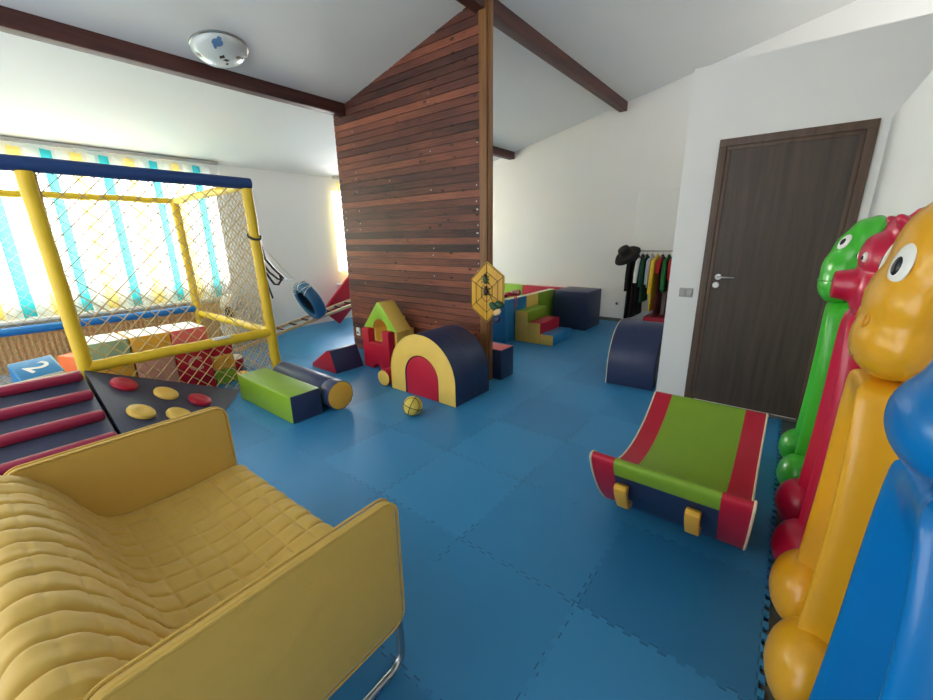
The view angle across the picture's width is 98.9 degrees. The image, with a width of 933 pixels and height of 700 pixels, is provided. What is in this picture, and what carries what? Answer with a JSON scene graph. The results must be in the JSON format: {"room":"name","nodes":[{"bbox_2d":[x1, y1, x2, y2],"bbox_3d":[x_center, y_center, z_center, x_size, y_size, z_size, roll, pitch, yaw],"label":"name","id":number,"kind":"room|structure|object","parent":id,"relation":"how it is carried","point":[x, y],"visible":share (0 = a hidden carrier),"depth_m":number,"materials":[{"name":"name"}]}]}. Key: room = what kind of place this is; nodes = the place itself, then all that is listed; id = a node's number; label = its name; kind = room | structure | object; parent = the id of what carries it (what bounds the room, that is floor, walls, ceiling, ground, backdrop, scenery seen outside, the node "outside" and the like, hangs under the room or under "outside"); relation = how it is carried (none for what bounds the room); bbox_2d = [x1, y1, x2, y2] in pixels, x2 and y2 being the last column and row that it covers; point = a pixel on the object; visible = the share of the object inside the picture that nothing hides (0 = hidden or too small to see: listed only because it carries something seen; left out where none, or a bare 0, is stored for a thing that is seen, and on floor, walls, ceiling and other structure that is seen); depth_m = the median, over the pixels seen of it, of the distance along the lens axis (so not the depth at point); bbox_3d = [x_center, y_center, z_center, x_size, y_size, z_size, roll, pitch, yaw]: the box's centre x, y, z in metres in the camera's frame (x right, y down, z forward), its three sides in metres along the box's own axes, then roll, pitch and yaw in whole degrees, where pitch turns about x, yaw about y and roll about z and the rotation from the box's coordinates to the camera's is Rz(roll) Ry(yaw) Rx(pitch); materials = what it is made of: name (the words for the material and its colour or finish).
{"room":"indoor children's playroom","nodes":[
{"label":"indoor children's playroom","id":0,"kind":"room"},
{"bbox_2d":[0,140,352,384],"bbox_3d":[-3.779,-1.401,6.002,0.200,2.578,9.400,11,20,37],"label":"wall","id":1,"kind":"structure","parent":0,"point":[294,212],"depth_m":6.66,"materials":[{"name":"white paint"}]},
{"bbox_2d":[0,197,59,320],"bbox_3d":[-4.909,-0.976,4.320,0.080,1.274,0.454,11,20,37],"label":"vertical blind","id":2,"kind":"object","parent":1,"relation":"attached to","point":[15,209],"depth_m":4.37,"materials":[{"name":"fabric"}]},
{"bbox_2d":[0,136,218,173],"bbox_3d":[-4.192,-2.344,4.903,0.080,0.169,2.084,11,20,37],"label":"vertical blind","id":3,"kind":"object","parent":1,"relation":"attached to","point":[10,149],"depth_m":4.69,"materials":[{"name":"fabric"}]},
{"bbox_2d":[0,302,223,375],"bbox_3d":[-4.860,-0.004,4.682,0.115,0.615,4.050,11,20,37],"label":"radiator","id":4,"kind":"object","parent":1,"relation":"attached to","point":[23,340],"visible":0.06,"depth_m":4.65,"materials":[{"name":"brown wood"}]},
{"bbox_2d":[28,302,219,325],"bbox_3d":[-4.858,-0.292,4.595,0.095,0.014,4.050,11,20,37],"label":"grille","id":5,"kind":"object","parent":4,"relation":"attached to","point":[218,302],"depth_m":5.84,"materials":[{"name":"metal"}]},
{"bbox_2d":[43,198,190,311],"bbox_3d":[-4.311,-1.197,5.048,0.080,1.284,1.205,11,20,37],"label":"vertical blind","id":6,"kind":"object","parent":1,"relation":"attached to","point":[78,225],"depth_m":4.97,"materials":[{"name":"fabric"}]},
{"bbox_2d":[0,171,242,325],"bbox_3d":[-4.942,-1.154,4.389,0.300,1.670,4.380,11,20,37],"label":"window","id":7,"kind":"structure","parent":1,"relation":"attached to","point":[28,320],"depth_m":4.99,"materials":[{"name":"white paint"}]},
{"bbox_2d":[36,173,211,197],"bbox_3d":[-4.161,-2.027,5.027,0.080,0.189,1.729,11,20,37],"label":"vertical blind","id":8,"kind":"object","parent":1,"relation":"attached to","point":[68,179],"depth_m":4.81,"materials":[{"name":"fabric"}]},
{"bbox_2d":[180,197,230,298],"bbox_3d":[-3.745,-1.457,5.723,0.080,1.387,0.443,11,20,37],"label":"vertical blind","id":9,"kind":"object","parent":1,"relation":"attached to","point":[214,205],"depth_m":5.74,"materials":[{"name":"fabric"}]},
{"bbox_2d":[331,192,347,284],"bbox_3d":[-1.869,-2.263,8.135,0.300,1.670,2.000,11,20,37],"label":"window","id":10,"kind":"structure","parent":1,"relation":"attached to","point":[332,193],"depth_m":7.53,"materials":[{"name":"white paint"}]},
{"bbox_2d":[332,176,347,276],"bbox_3d":[-1.775,-2.393,8.066,0.079,1.876,1.890,11,20,37],"label":"vertical blind","id":11,"kind":"object","parent":1,"relation":"attached to","point":[333,177],"visible":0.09,"depth_m":7.38,"materials":[{"name":"fabric"}]},
{"bbox_2d":[2,317,796,699],"bbox_3d":[-0.104,0.623,3.686,9.580,0.200,9.550,11,20,37],"label":"floor","id":12,"kind":"structure","parent":0,"point":[522,580],"depth_m":2.06,"materials":[{"name":"blue rubber"}]},
{"bbox_2d":[7,355,65,382],"bbox_3d":[-3.762,0.263,3.523,0.360,0.374,0.298,8,18,30],"label":"block","id":13,"kind":"object","parent":12,"relation":"on","point":[44,366],"visible":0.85,"depth_m":3.44,"materials":[{"name":"blue plastic"}]},
{"bbox_2d":[0,370,117,475],"bbox_3d":[-2.843,0.664,2.300,1.558,0.560,1.255,11,20,37],"label":"ramp","id":14,"kind":"object","parent":12,"relation":"on","point":[41,417],"visible":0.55,"depth_m":2.69,"materials":[{"name":"leather"}]},
{"bbox_2d":[58,353,76,371],"bbox_3d":[-3.921,0.222,4.184,0.300,0.420,0.340,3,16,13],"label":"foam block","id":15,"kind":"object","parent":12,"relation":"on","point":[67,362],"visible":0.12,"depth_m":4.00,"materials":[{"name":"orange leather"}]},
{"bbox_2d":[96,364,136,376],"bbox_3d":[-3.319,0.328,3.749,0.400,0.435,0.308,11,20,37],"label":"foam block","id":16,"kind":"object","parent":12,"relation":"on","point":[128,371],"visible":0.02,"depth_m":3.64,"materials":[{"name":"yellow plastic"}]},
{"bbox_2d":[85,333,130,359],"bbox_3d":[-3.340,0.004,3.670,0.440,0.228,0.308,11,20,37],"label":"foam block","id":17,"kind":"object","parent":16,"relation":"on","point":[111,341],"visible":0.42,"depth_m":3.56,"materials":[{"name":"green plastic"}]},
{"bbox_2d":[0,154,280,388],"bbox_3d":[-3.898,-0.525,3.739,2.180,2.104,3.121,11,20,37],"label":"cage","id":18,"kind":"object","parent":12,"relation":"on","point":[25,168],"visible":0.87,"depth_m":3.84,"materials":[{"name":"yellow plastic"}]},
{"bbox_2d":[246,233,307,298],"bbox_3d":[-2.270,-1.105,5.036,0.205,0.704,1.913,-3,16,-8],"label":"straps","id":19,"kind":"object","parent":18,"relation":"attached to","point":[281,277],"visible":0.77,"depth_m":4.43,"materials":[{"name":"black fabric"}]},
{"bbox_2d":[134,356,179,381],"bbox_3d":[-3.121,0.256,3.990,0.400,0.435,0.308,11,20,37],"label":"foam block","id":20,"kind":"object","parent":12,"relation":"on","point":[144,368],"visible":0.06,"depth_m":3.85,"materials":[{"name":"pink plastic"}]},
{"bbox_2d":[117,327,170,352],"bbox_3d":[-3.142,-0.067,3.911,0.440,0.228,0.308,11,20,37],"label":"foam block","id":21,"kind":"object","parent":20,"relation":"on","point":[160,333],"visible":0.56,"depth_m":3.79,"materials":[{"name":"yellow leather"}]},
{"bbox_2d":[84,371,239,434],"bbox_3d":[-2.118,0.410,3.225,1.509,0.523,1.109,11,20,37],"label":"ramp","id":22,"kind":"object","parent":12,"relation":"on","point":[130,403],"visible":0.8,"depth_m":3.23,"materials":[{"name":"leather"}]},
{"bbox_2d":[110,377,137,390],"bbox_3d":[-2.789,0.278,3.255,0.178,0.116,0.172,11,20,37],"label":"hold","id":23,"kind":"object","parent":22,"relation":"on","point":[117,383],"depth_m":3.22,"materials":[{"name":"red plastic"}]},
{"bbox_2d":[126,404,155,419],"bbox_3d":[-2.479,0.471,3.044,0.178,0.116,0.172,11,20,37],"label":"cushion","id":24,"kind":"object","parent":22,"relation":"on","point":[134,411],"depth_m":3.01,"materials":[{"name":"yellow plastic"}]},
{"bbox_2d":[153,387,178,399],"bbox_3d":[-2.576,0.373,3.426,0.178,0.116,0.172,11,20,37],"label":"cushion","id":25,"kind":"object","parent":22,"relation":"on","point":[159,393],"depth_m":3.39,"materials":[{"name":"yellow plastic"}]},
{"bbox_2d":[166,407,190,418],"bbox_3d":[-2.335,0.524,3.247,0.178,0.116,0.172,11,20,37],"label":"cushion","id":26,"kind":"object","parent":22,"relation":"on","point":[172,412],"depth_m":3.22,"materials":[{"name":"yellow plastic"}]},
{"bbox_2d":[188,393,211,405],"bbox_3d":[-2.399,0.448,3.595,0.178,0.116,0.172,11,20,37],"label":"cushion","id":27,"kind":"object","parent":22,"relation":"on","point":[195,399],"depth_m":3.56,"materials":[{"name":"red plastic"}]},
{"bbox_2d":[174,349,216,386],"bbox_3d":[-2.925,0.186,4.226,0.404,0.435,0.304,11,20,37],"label":"block","id":28,"kind":"object","parent":12,"relation":"on","point":[202,356],"visible":0.53,"depth_m":4.10,"materials":[{"name":"red plastic"}]},
{"bbox_2d":[157,321,207,344],"bbox_3d":[-2.947,-0.138,4.149,0.440,0.228,0.308,11,20,37],"label":"foam block","id":29,"kind":"object","parent":28,"relation":"on","point":[189,328],"visible":0.43,"depth_m":4.03,"materials":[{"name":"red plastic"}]},
{"bbox_2d":[0,406,404,699],"bbox_3d":[-0.969,0.792,1.423,1.276,0.731,0.895,11,20,36],"label":"sofa","id":30,"kind":"object","parent":12,"relation":"on","point":[144,563],"visible":1,"depth_m":1.18,"materials":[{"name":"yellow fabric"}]},
{"bbox_2d":[214,367,237,384],"bbox_3d":[-2.707,0.267,4.436,0.220,0.158,0.215,11,20,37],"label":"brick","id":31,"kind":"object","parent":12,"relation":"on","point":[231,372],"visible":0.45,"depth_m":4.37,"materials":[{"name":"green plastic"}]},
{"bbox_2d":[211,353,234,370],"bbox_3d":[-2.709,0.114,4.393,0.220,0.158,0.215,11,20,37],"label":"brick","id":32,"kind":"object","parent":31,"relation":"on","point":[222,358],"visible":0.55,"depth_m":4.32,"materials":[{"name":"yellow plastic"}]},
{"bbox_2d":[209,336,232,356],"bbox_3d":[-2.712,-0.040,4.349,0.220,0.158,0.215,11,20,37],"label":"brick","id":33,"kind":"object","parent":32,"relation":"on","point":[227,350],"visible":0.29,"depth_m":4.28,"materials":[{"name":"red plastic"}]},
{"bbox_2d":[220,294,245,334],"bbox_3d":[-3.461,-0.448,5.904,0.255,0.760,0.340,11,20,37],"label":"toy","id":34,"kind":"object","parent":12,"relation":"on","point":[226,294],"visible":0.31,"depth_m":5.79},
{"bbox_2d":[225,307,233,317],"bbox_3d":[-3.423,-0.535,5.768,0.060,0.200,0.120,11,20,37],"label":"light","id":35,"kind":"object","parent":34,"relation":"attached to","point":[226,307],"depth_m":5.74,"materials":[{"name":"plastic"}]},
{"bbox_2d":[233,354,244,370],"bbox_3d":[-2.848,0.150,4.822,0.280,0.178,0.280,11,20,37],"label":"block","id":36,"kind":"object","parent":12,"relation":"on","point":[240,359],"visible":0.35,"depth_m":4.79,"materials":[{"name":"red plastic"}]},
{"bbox_2d":[238,368,322,423],"bbox_3d":[-1.760,0.405,3.736,0.980,0.245,0.285,11,20,37],"label":"foam block","id":37,"kind":"object","parent":12,"relation":"on","point":[290,399],"visible":1,"depth_m":3.54,"materials":[{"name":"green plastic"}]},
{"bbox_2d":[232,299,350,351],"bbox_3d":[-2.547,-0.525,6.545,0.336,0.515,2.557,11,20,37],"label":"wooden ladder","id":38,"kind":"object","parent":12,"relation":"on","point":[338,305],"visible":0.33,"depth_m":6.40,"materials":[{"name":"brown wood"}]},
{"bbox_2d":[292,281,325,318],"bbox_3d":[-2.463,-0.781,6.254,0.635,0.620,0.410,11,20,37],"label":"swing","id":39,"kind":"object","parent":38,"relation":"on","point":[308,298],"visible":0.97,"depth_m":6.10,"materials":[{"name":"blue plastic"}]},
{"bbox_2d":[273,362,352,409],"bbox_3d":[-1.539,0.333,3.928,1.024,0.268,0.268,11,20,37],"label":"foam roller","id":40,"kind":"object","parent":12,"relation":"on","point":[335,393],"visible":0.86,"depth_m":3.67,"materials":[{"name":"blue leather"}]},
{"bbox_2d":[312,344,362,373],"bbox_3d":[-1.582,0.071,4.879,0.497,0.260,0.390,11,20,37],"label":"wedge","id":41,"kind":"object","parent":12,"relation":"on","point":[341,359],"visible":1,"depth_m":4.74,"materials":[{"name":"blue leather"}]},
{"bbox_2d":[325,276,350,322],"bbox_3d":[-2.318,-0.969,7.289,0.050,0.961,0.726,11,20,37],"label":"panel","id":42,"kind":"object","parent":12,"relation":"on","point":[343,292],"visible":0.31,"depth_m":7.31,"materials":[{"name":"plastic"}]},
{"bbox_2d":[362,327,394,369],"bbox_3d":[-1.038,-0.015,4.741,0.470,0.478,0.100,11,20,37],"label":"tower","id":43,"kind":"object","parent":12,"relation":"on","point":[376,353],"visible":0.9,"depth_m":4.71,"materials":[{"name":"red plastic"}]},
{"bbox_2d":[378,367,391,385],"bbox_3d":[-0.791,0.261,4.319,0.171,0.172,0.304,10,19,33],"label":"foam roller","id":44,"kind":"object","parent":12,"relation":"on","point":[384,376],"visible":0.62,"depth_m":4.19,"materials":[{"name":"red plastic"}]},
{"bbox_2d":[374,325,413,345],"bbox_3d":[-0.909,-0.051,4.884,0.500,0.470,0.280,11,20,37],"label":"foam block","id":45,"kind":"object","parent":12,"relation":"on","point":[378,330],"visible":0.13,"depth_m":4.77,"materials":[{"name":"yellow leather"}]},
{"bbox_2d":[365,300,410,332],"bbox_3d":[-0.927,-0.425,4.755,0.594,0.318,0.300,11,20,37],"label":"roof","id":46,"kind":"structure","parent":45,"relation":"on","point":[387,313],"depth_m":4.63,"materials":[{"name":"leather"}]},
{"bbox_2d":[403,396,422,415],"bbox_3d":[-0.470,0.488,3.496,0.171,0.173,0.178,-2,16,-4],"label":"ball","id":47,"kind":"object","parent":12,"relation":"on","point":[412,405],"visible":1,"depth_m":3.44,"materials":[{"name":"yellow plastic"}]},
{"bbox_2d":[406,356,438,401],"bbox_3d":[-0.277,0.206,4.043,0.425,0.412,0.512,11,20,37],"label":"insert","id":48,"kind":"object","parent":12,"relation":"on","point":[422,379],"visible":0.44,"depth_m":3.84,"materials":[{"name":"red leather"}]},
{"bbox_2d":[391,325,488,407],"bbox_3d":[-0.279,0.102,4.014,0.859,0.629,0.528,11,20,37],"label":"arch","id":49,"kind":"object","parent":12,"relation":"on","point":[459,361],"visible":0.98,"depth_m":3.78,"materials":[{"name":"leather"}]},
{"bbox_2d":[493,300,508,342],"bbox_3d":[-0.022,-0.525,6.235,1.540,0.620,0.105,11,20,37],"label":"panel","id":50,"kind":"object","parent":12,"relation":"on","point":[500,330],"visible":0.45,"depth_m":5.80,"materials":[{"name":"blue leather"}]},
{"bbox_2d":[493,342,512,379],"bbox_3d":[0.206,0.091,4.564,0.620,0.335,0.250,11,20,37],"label":"foam block","id":51,"kind":"object","parent":12,"relation":"on","point":[502,353],"visible":0.48,"depth_m":4.34,"materials":[{"name":"blue plastic"}]},
{"bbox_2d":[504,283,523,298],"bbox_3d":[0.950,-1.101,8.346,0.560,0.550,0.125,11,20,37],"label":"panel","id":52,"kind":"object","parent":12,"relation":"on","point":[508,287],"visible":0.24,"depth_m":8.21,"materials":[{"name":"leather"}]},
{"bbox_2d":[504,295,526,341],"bbox_3d":[0.730,-0.484,6.038,0.110,0.625,0.500,11,20,37],"label":"panel","id":53,"kind":"object","parent":12,"relation":"on","point":[521,300],"visible":0.52,"depth_m":5.91,"materials":[{"name":"blue leather"}]},
{"bbox_2d":[504,289,520,310],"bbox_3d":[0.673,-0.726,5.842,0.108,0.303,0.420,11,20,37],"label":"garland","id":54,"kind":"object","parent":53,"relation":"on","point":[515,292],"visible":1,"depth_m":5.82,"materials":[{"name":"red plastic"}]},
{"bbox_2d":[524,292,537,306],"bbox_3d":[1.002,-0.583,6.370,0.110,0.625,0.370,11,20,37],"label":"panel","id":55,"kind":"object","parent":12,"relation":"on","point":[532,298],"visible":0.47,"depth_m":6.26,"materials":[{"name":"yellow leather"}]},
{"bbox_2d":[515,305,570,345],"bbox_3d":[1.156,-0.385,5.983,0.623,0.450,0.620,11,20,37],"label":"stairs","id":56,"kind":"structure","parent":12,"relation":"on","point":[532,323],"depth_m":5.85,"materials":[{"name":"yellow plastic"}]},
{"bbox_2d":[523,285,564,294],"bbox_3d":[1.639,-0.964,7.821,1.185,0.550,0.125,11,20,37],"label":"panel","id":57,"kind":"object","parent":12,"relation":"on","point":[527,289],"visible":0.23,"depth_m":7.91,"materials":[{"name":"red leather"}]},
{"bbox_2d":[534,289,554,315],"bbox_3d":[1.299,-0.690,6.731,0.110,0.625,0.580,11,20,37],"label":"panel","id":58,"kind":"object","parent":12,"relation":"on","point":[545,297],"visible":0.51,"depth_m":6.68,"materials":[{"name":"green plastic"}]},
{"bbox_2d":[553,286,601,330],"bbox_3d":[1.885,-0.725,6.824,0.590,0.625,0.620,11,20,37],"label":"cube","id":59,"kind":"object","parent":12,"relation":"on","point":[578,308],"visible":0.88,"depth_m":6.59,"materials":[{"name":"blue leather"}]},
{"bbox_2d":[605,319,663,390],"bbox_3d":[1.893,-0.014,4.337,0.458,0.609,0.859,10,19,34],"label":"arch","id":60,"kind":"object","parent":12,"relation":"on","point":[633,359],"visible":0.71,"depth_m":4.05,"materials":[{"name":"blue leather"}]},
{"bbox_2d":[622,250,672,320],"bbox_3d":[2.980,-0.946,6.378,0.873,1.255,0.450,11,20,37],"label":"clothes rack","id":61,"kind":"object","parent":12,"relation":"on","point":[641,250],"visible":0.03,"depth_m":6.31,"materials":[{"name":"grey metal"}]},
{"bbox_2d":[615,245,640,265],"bbox_3d":[2.585,-1.523,6.406,0.333,0.320,0.419,-2,16,-2],"label":"hat","id":62,"kind":"object","parent":61,"relation":"hanging from","point":[627,254],"visible":1,"depth_m":6.29,"materials":[{"name":"fabric"}]},
{"bbox_2d":[623,260,633,318],"bbox_3d":[2.705,-1.089,6.561,0.074,1.091,0.535,11,20,37],"label":"costume","id":63,"kind":"object","parent":61,"relation":"hanging from","point":[629,267],"visible":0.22,"depth_m":6.41,"materials":[{"name":"fabric"}]},
{"bbox_2d":[628,254,639,317],"bbox_3d":[2.761,-1.087,6.515,0.073,1.071,0.445,11,20,37],"label":"costume","id":64,"kind":"object","parent":61,"relation":"hanging from","point":[633,285],"visible":0.26,"depth_m":6.43,"materials":[{"name":"fabric"}]},
{"bbox_2d":[632,254,644,315],"bbox_3d":[2.808,-1.097,6.474,0.077,1.031,0.534,11,20,37],"label":"costume","id":65,"kind":"object","parent":61,"relation":"hanging from","point":[637,306],"visible":0.66,"depth_m":6.37,"materials":[{"name":"fabric"}]},
{"bbox_2d":[638,252,649,302],"bbox_3d":[2.866,-1.191,6.399,0.079,0.811,0.535,11,20,37],"label":"costume","id":66,"kind":"object","parent":61,"relation":"hanging from","point":[643,294],"visible":0.73,"depth_m":6.27,"materials":[{"name":"fabric"}]},
{"bbox_2d":[644,252,654,287],"bbox_3d":[2.922,-1.295,6.322,0.076,0.571,0.489,11,20,37],"label":"costume","id":67,"kind":"object","parent":61,"relation":"hanging from","point":[648,262],"visible":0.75,"depth_m":6.17,"materials":[{"name":"fabric"}]},
{"bbox_2d":[647,253,659,310],"bbox_3d":[2.985,-1.110,6.325,0.085,0.931,0.535,11,20,37],"label":"costume","id":68,"kind":"object","parent":61,"relation":"hanging from","point":[652,280],"visible":0.73,"depth_m":6.20,"materials":[{"name":"fabric"}]},
{"bbox_2d":[643,313,664,322],"bbox_3d":[3.068,-0.500,6.438,0.340,0.100,0.340,11,20,37],"label":"storage box","id":69,"kind":"object","parent":61,"relation":"on","point":[648,317],"visible":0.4,"depth_m":6.33,"materials":[{"name":"red plastic"}]},
{"bbox_2d":[652,252,665,316],"bbox_3d":[3.044,-1.055,6.293,0.071,1.021,0.512,11,20,37],"label":"costume","id":70,"kind":"object","parent":61,"relation":"hanging from","point":[658,296],"visible":0.75,"depth_m":6.20,"materials":[{"name":"fabric"}]},
{"bbox_2d":[660,254,670,292],"bbox_3d":[3.109,-1.229,6.188,0.076,0.631,0.535,11,20,37],"label":"costume","id":71,"kind":"object","parent":61,"relation":"hanging from","point":[663,281],"visible":0.76,"depth_m":6.04,"materials":[{"name":"fabric"}]},
{"bbox_2d":[663,257,671,317],"bbox_3d":[3.172,-1.034,6.194,0.078,1.011,0.512,11,20,37],"label":"costume","id":72,"kind":"object","parent":61,"relation":"hanging from","point":[670,260],"visible":0.2,"depth_m":5.99,"materials":[{"name":"fabric"}]},
{"bbox_2d":[589,391,768,550],"bbox_3d":[1.196,0.645,2.184,0.635,0.535,1.216,11,20,37],"label":"foam rocker","id":73,"kind":"object","parent":12,"relation":"on","point":[692,464],"visible":1,"depth_m":2.13,"materials":[{"name":"green leather"}]},
{"bbox_2d":[776,215,886,483],"bbox_3d":[2.083,0.050,2.313,0.242,1.572,0.650,11,20,37],"label":"toy","id":74,"kind":"object","parent":12,"relation":"on","point":[793,444],"visible":0.58,"depth_m":2.20,"materials":[{"name":"green plastic"}]},
{"bbox_2d":[771,207,923,559],"bbox_3d":[1.627,0.213,1.754,0.244,1.577,0.670,11,20,37],"label":"toy","id":75,"kind":"object","parent":12,"relation":"on","point":[794,497],"visible":0.48,"depth_m":1.71,"materials":[{"name":"red plastic"}]},
{"bbox_2d":[763,202,932,699],"bbox_3d":[1.205,0.343,1.236,0.242,1.622,0.680,11,20,37],"label":"toy","id":76,"kind":"object","parent":12,"relation":"on","point":[890,337],"visible":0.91,"depth_m":1.13,"materials":[{"name":"yellow plastic"}]},
{"bbox_2d":[808,359,932,699],"bbox_3d":[0.812,0.523,0.750,0.222,1.552,0.580,11,20,37],"label":"toy","id":77,"kind":"object","parent":12,"relation":"on","point":[880,647],"visible":1,"depth_m":0.78,"materials":[{"name":"blue plastic"}]},
{"bbox_2d":[333,0,492,379],"bbox_3d":[-0.689,-1.541,4.579,2.355,3.498,0.087,11,20,37],"label":"wall partition","id":78,"kind":"structure","parent":0,"point":[414,149],"depth_m":4.31,"materials":[{"name":"brown wood"}]},
{"bbox_2d":[356,327,360,335],"bbox_3d":[-1.512,-0.260,5.584,0.070,0.110,0.026,11,20,37],"label":"wall outlet","id":79,"kind":"object","parent":78,"relation":"attached to","point":[358,331],"visible":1,"depth_m":5.57,"materials":[{"name":"white plastic"}]},
{"bbox_2d":[471,261,504,321],"bbox_3d":[0.209,-0.583,4.053,0.407,0.620,0.021,11,20,37],"label":"board","id":80,"kind":"object","parent":78,"relation":"attached to","point":[480,302],"visible":0.94,"depth_m":4.05,"materials":[{"name":"yellow wood"}]},
{"bbox_2d":[481,274,489,283],"bbox_3d":[0.185,-0.713,4.000,0.104,0.099,0.029,11,20,37],"label":"toy bug","id":81,"kind":"object","parent":80,"relation":"attached to","point":[484,279],"visible":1,"depth_m":3.99,"materials":[{"name":"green plastic"}]},
{"bbox_2d":[482,286,489,295],"bbox_3d":[0.193,-0.596,4.028,0.104,0.099,0.029,11,20,37],"label":"toy bug","id":82,"kind":"object","parent":80,"relation":"attached to","point":[485,291],"visible":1,"depth_m":4.01,"materials":[{"name":"black plastic"}]},
{"bbox_2d":[489,294,503,323],"bbox_3d":[0.289,-0.410,3.977,0.191,0.306,0.065,11,20,37],"label":"doll","id":83,"kind":"object","parent":80,"relation":"hanging from","point":[494,306],"visible":1,"depth_m":3.96,"materials":[{"name":"green fabric"}]},
{"bbox_2d":[0,0,855,177],"bbox_3d":[-0.162,-2.943,2.678,9.580,2.217,9.550,11,20,37],"label":"ceiling","id":84,"kind":"structure","parent":0,"point":[329,49],"depth_m":4.14,"materials":[{"name":"white paint"}]},
{"bbox_2d":[188,30,248,68],"bbox_3d":[-2.144,-2.588,3.474,0.448,0.173,0.456,8,18,29],"label":"ceiling lamp","id":85,"kind":"object","parent":84,"relation":"attached to","point":[215,48],"visible":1,"depth_m":3.37,"materials":[{"name":"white glass"}]},
{"bbox_2d":[0,5,514,159],"bbox_3d":[-2.022,-2.700,4.176,0.120,0.129,9.398,11,20,37],"label":"ceiling beam","id":86,"kind":"structure","parent":84,"relation":"attached to","point":[12,21],"depth_m":3.36,"materials":[{"name":"brown wood"}]},
{"bbox_2d":[456,0,627,111],"bbox_3d":[-0.403,-2.816,2.813,0.120,0.132,9.398,11,20,37],"label":"ceiling beam","id":87,"kind":"structure","parent":84,"relation":"attached to","point":[505,20],"depth_m":4.29,"materials":[{"name":"brown wood"}]},
{"bbox_2d":[493,0,932,318],"bbox_3d":[2.804,-2.728,6.546,9.480,4.629,0.150,11,20,37],"label":"wall","id":88,"kind":"structure","parent":0,"point":[564,208],"depth_m":6.95,"materials":[{"name":"white paint"}]},
{"bbox_2d":[599,316,620,321],"bbox_3d":[2.962,-0.491,6.970,2.160,0.060,0.011,11,20,37],"label":"baseboard","id":89,"kind":"structure","parent":88,"relation":"attached to","point":[600,317],"depth_m":7.24,"materials":[{"name":"grey"}]},
{"bbox_2d":[631,188,679,320],"bbox_3d":[3.161,-1.489,6.499,0.895,2.109,0.029,11,20,37],"label":"door","id":90,"kind":"structure","parent":88,"relation":"in","point":[656,214],"depth_m":6.42,"materials":[{"name":"white paint"}]},
{"bbox_2d":[656,13,932,419],"bbox_3d":[4.175,-0.999,3.742,3.430,2.784,3.149,11,20,37],"label":"wall","id":91,"kind":"structure","parent":0,"point":[869,73],"depth_m":2.94,"materials":[{"name":"white paint"}]},
{"bbox_2d":[679,288,692,296],"bbox_3d":[1.972,-0.517,3.592,0.110,0.080,0.016,11,20,37],"label":"light switch","id":92,"kind":"object","parent":91,"relation":"attached to","point":[683,292],"visible":1,"depth_m":3.58,"materials":[{"name":"white plastic"}]},
{"bbox_2d":[684,118,880,422],"bbox_3d":[2.397,-0.537,3.209,0.915,2.220,0.060,11,20,37],"label":"door","id":93,"kind":"structure","parent":91,"relation":"in","point":[781,202],"depth_m":3.19,"materials":[{"name":"brown wood"}]},
{"bbox_2d":[868,70,932,217],"bbox_3d":[0.947,0.252,0.524,0.160,2.229,6.249,11,20,37],"label":"wall","id":94,"kind":"structure","parent":0,"point":[904,184],"depth_m":1.99,"materials":[{"name":"white paint"}]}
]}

